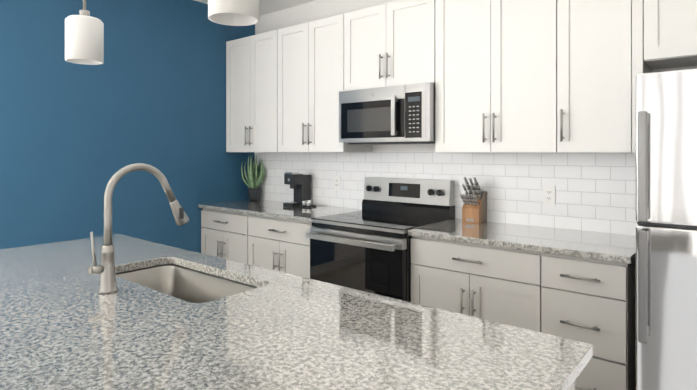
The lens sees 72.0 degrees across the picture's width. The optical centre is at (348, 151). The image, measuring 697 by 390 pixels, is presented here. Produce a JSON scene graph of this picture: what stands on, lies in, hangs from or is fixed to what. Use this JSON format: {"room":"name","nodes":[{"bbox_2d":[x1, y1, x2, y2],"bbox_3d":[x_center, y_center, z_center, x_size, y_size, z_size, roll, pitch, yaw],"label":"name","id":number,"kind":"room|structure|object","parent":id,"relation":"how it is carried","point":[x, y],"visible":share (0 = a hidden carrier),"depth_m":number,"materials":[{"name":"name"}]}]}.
{"room":"kitchen","nodes":[
{"label":"kitchen","id":0,"kind":"room"},
{"bbox_2d":[0,0,254,252],"bbox_3d":[-1.769,0.031,3.764,0.100,2.700,2.550,0,0,39],"label":"wall","id":1,"kind":"structure","parent":0,"point":[75,137],"depth_m":3.67,"materials":[{"name":"blue paint"}]},
{"bbox_2d":[194,0,315,15],"bbox_3d":[-0.790,-1.373,-0.314,6.800,0.100,7.800,0,0,39],"label":"ceiling","id":2,"kind":"structure","parent":0,"point":[267,6],"depth_m":4.31,"materials":[{"name":"white paint"}]},
{"bbox_2d":[65,0,103,64],"bbox_3d":[-0.985,-0.827,1.791,0.127,0.986,0.127,0,0,39],"label":"pendant light","id":3,"kind":"object","parent":2,"relation":"hanging from","point":[84,36],"visible":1,"depth_m":1.74,"materials":[{"name":"white glass"}]},
{"bbox_2d":[208,0,258,25],"bbox_3d":[-0.291,-0.828,1.218,0.127,0.986,0.127,0,0,39],"label":"pendant light","id":4,"kind":"object","parent":2,"relation":"hanging from","point":[236,12],"visible":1,"depth_m":1.19,"materials":[{"name":"white glass"}]},
{"bbox_2d":[255,0,696,151],"bbox_3d":[1.659,0.030,2.656,6.800,2.700,0.100,0,0,39],"label":"wall","id":5,"kind":"structure","parent":0,"point":[302,13],"depth_m":4.12,"materials":[{"name":"white paint"}]},
{"bbox_2d":[226,30,277,151],"bbox_3d":[-0.769,-0.504,4.342,0.703,1.028,0.379,0,0,39],"label":"upper cabinet","id":6,"kind":"object","parent":5,"relation":"attached to","point":[252,93],"visible":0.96,"depth_m":4.21,"materials":[{"name":"white wood"}]},
{"bbox_2d":[278,14,370,151],"bbox_3d":[-0.218,-0.505,3.888,0.723,1.028,0.379,0,0,39],"label":"upper cabinet","id":7,"kind":"object","parent":5,"relation":"attached to","point":[310,70],"visible":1,"depth_m":3.75,"materials":[{"name":"white wood"}]},
{"bbox_2d":[344,0,434,90],"bbox_3d":[0.354,-0.728,3.416,0.758,0.582,0.379,0,0,39],"label":"upper cabinet","id":8,"kind":"object","parent":5,"relation":"attached to","point":[389,44],"visible":0.79,"depth_m":3.27,"materials":[{"name":"white wood"}]},
{"bbox_2d":[339,82,434,144],"bbox_3d":[0.334,-0.242,3.389,0.750,0.382,0.445,0,0,39],"label":"microwave","id":9,"kind":"object","parent":8,"relation":"attached to","point":[399,114],"visible":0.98,"depth_m":3.21,"materials":[{"name":"silver metal"}]},
{"bbox_2d":[255,152,637,235],"bbox_3d":[0.370,0.238,3.649,3.343,0.461,0.006,0,0,39],"label":"wall tile","id":10,"kind":"structure","parent":5,"relation":"attached to","point":[595,192],"depth_m":3.11,"materials":[{"name":"white tile"}]},
{"bbox_2d":[334,176,339,189],"bbox_3d":[-0.097,0.263,4.023,0.072,0.116,0.008,0,0,39],"label":"electrical outlet","id":11,"kind":"object","parent":10,"relation":"attached to","point":[336,182],"visible":1,"depth_m":4.02,"materials":[{"name":"white plastic"}]},
{"bbox_2d":[543,185,554,204],"bbox_3d":[1.226,0.268,2.932,0.072,0.116,0.008,0,0,39],"label":"electrical outlet","id":12,"kind":"object","parent":10,"relation":"attached to","point":[548,195],"visible":1,"depth_m":2.93,"materials":[{"name":"white plastic"}]},
{"bbox_2d":[435,0,557,152],"bbox_3d":[0.933,-0.506,2.939,0.740,1.028,0.379,0,0,39],"label":"upper cabinet","id":13,"kind":"object","parent":5,"relation":"attached to","point":[495,76],"visible":0.98,"depth_m":2.80,"materials":[{"name":"white wood"}]},
{"bbox_2d":[557,0,631,152],"bbox_3d":[1.355,-0.506,2.591,0.352,1.028,0.379,0,0,39],"label":"upper cabinet","id":14,"kind":"object","parent":5,"relation":"attached to","point":[594,76],"visible":0.98,"depth_m":2.48,"materials":[{"name":"white wood"}]},
{"bbox_2d":[632,0,652,152],"bbox_3d":[1.522,-0.506,2.478,0.045,1.028,0.341,0,0,39],"label":"panel","id":15,"kind":"object","parent":5,"relation":"attached to","point":[640,65],"visible":0.33,"depth_m":2.35,"materials":[{"name":"white wood"}]},
{"bbox_2d":[644,0,696,69],"bbox_3d":[1.840,-0.731,2.192,0.809,0.580,0.379,0,0,39],"label":"upper cabinet","id":16,"kind":"object","parent":5,"relation":"attached to","point":[670,33],"visible":1,"depth_m":2.28,"materials":[{"name":"white wood"}]},
{"bbox_3d":[-0.790,1.427,-0.317,6.800,0.100,7.800,0,0,39],"label":"floor","id":17,"kind":"structure","parent":0,"visible":0},
{"bbox_2d":[201,209,249,263],"bbox_3d":[-0.875,0.942,4.256,0.647,0.880,0.644,0,0,39],"label":"base cabinet","id":18,"kind":"object","parent":17,"relation":"on","point":[224,235],"visible":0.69,"depth_m":4.02,"materials":[{"name":"white wood"}]},
{"bbox_2d":[248,215,311,278],"bbox_3d":[-0.335,0.941,3.811,0.749,0.880,0.644,0,0,39],"label":"base cabinet","id":19,"kind":"object","parent":17,"relation":"on","point":[279,245],"visible":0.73,"depth_m":3.59,"materials":[{"name":"white wood"}]},
{"bbox_2d":[198,199,361,222],"bbox_3d":[-0.584,0.483,4.018,1.398,0.032,0.630,0,0,39],"label":"countertop","id":20,"kind":"structure","parent":19,"relation":"on","point":[271,209],"depth_m":3.85,"materials":[{"name":"stone"}]},
{"bbox_2d":[241,154,264,200],"bbox_3d":[-0.890,0.246,4.548,0.226,0.442,0.177,0,0,39],"label":"aloe plant","id":21,"kind":"object","parent":20,"relation":"on","point":[256,174],"visible":1,"depth_m":4.51,"materials":[{"name":"green plant"}]},
{"bbox_2d":[283,172,310,206],"bbox_3d":[-0.440,0.324,4.126,0.115,0.285,0.230,0,0,39],"label":"coffee maker","id":22,"kind":"object","parent":20,"relation":"on","point":[299,183],"visible":0.92,"depth_m":4.10,"materials":[{"name":"grey plastic"}]},
{"bbox_2d":[299,200,315,207],"bbox_3d":[-0.342,0.440,4.032,0.110,0.052,0.090,0,0,39],"label":"pods","id":23,"kind":"object","parent":20,"relation":"on","point":[307,203],"visible":1,"depth_m":4.02,"materials":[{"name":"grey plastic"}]},
{"bbox_2d":[306,177,454,301],"bbox_3d":[0.216,0.791,3.284,0.764,1.178,0.736,0,0,39],"label":"range","id":24,"kind":"object","parent":17,"relation":"on","point":[367,248],"visible":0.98,"depth_m":3.15,"materials":[{"name":"black glass"}]},
{"bbox_2d":[411,236,541,331],"bbox_3d":[0.842,0.940,2.841,0.758,0.880,0.644,0,0,39],"label":"base cabinet","id":25,"kind":"object","parent":17,"relation":"on","point":[497,284],"visible":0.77,"depth_m":2.58,"materials":[{"name":"white wood"}]},
{"bbox_2d":[408,219,635,263],"bbox_3d":[0.995,0.482,2.717,1.154,0.032,0.630,0,0,39],"label":"countertop","id":26,"kind":"structure","parent":25,"relation":"on","point":[617,248],"depth_m":2.57,"materials":[{"name":"stone"}]},
{"bbox_2d":[460,177,486,223],"bbox_3d":[0.815,0.316,3.142,0.115,0.299,0.186,0,0,39],"label":"knife block","id":27,"kind":"object","parent":26,"relation":"on","point":[474,207],"visible":1,"depth_m":3.12,"materials":[{"name":"brown wood"}]},
{"bbox_2d":[568,381,574,389],"bbox_3d":[-0.687,0.939,1.524,2.368,0.880,1.030,0,0,39],"label":"kitchen island","id":28,"kind":"object","parent":17,"relation":"on","point":[572,387],"depth_m":1.15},
{"bbox_2d":[0,234,591,389],"bbox_3d":[-0.700,0.481,1.509,2.438,0.032,1.090,0,0,39],"label":"island countertop","id":29,"kind":"structure","parent":28,"relation":"on","point":[65,324],"depth_m":1.20,"materials":[{"name":"stone"}]},
{"bbox_2d":[88,163,188,293],"bbox_3d":[-0.721,0.253,1.681,0.060,0.422,0.354,0,0,39],"label":"faucet","id":30,"kind":"object","parent":29,"relation":"on","point":[106,268],"visible":1,"depth_m":1.58,"materials":[{"name":"silver metal"}]},
{"bbox_2d":[115,264,257,302],"bbox_3d":[-0.625,0.600,1.790,0.733,0.200,0.358,0,0,39],"label":"sink","id":31,"kind":"object","parent":29,"relation":"in","point":[186,284],"visible":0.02,"depth_m":2.01,"materials":[{"name":"silver metal"}]},
{"bbox_2d":[541,253,635,389],"bbox_3d":[1.280,0.940,2.480,0.374,0.880,0.644,0,0,39],"label":"base cabinet","id":32,"kind":"object","parent":17,"relation":"on","point":[592,302],"visible":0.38,"depth_m":2.23,"materials":[{"name":"white wood"}]},
{"bbox_2d":[636,69,696,389],"bbox_3d":[1.694,0.529,2.003,0.760,1.700,0.792,0,0,39],"label":"refrigerator","id":33,"kind":"object","parent":17,"relation":"on","point":[666,230],"visible":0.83,"depth_m":1.91,"materials":[{"name":"grey metal"}]}
]}

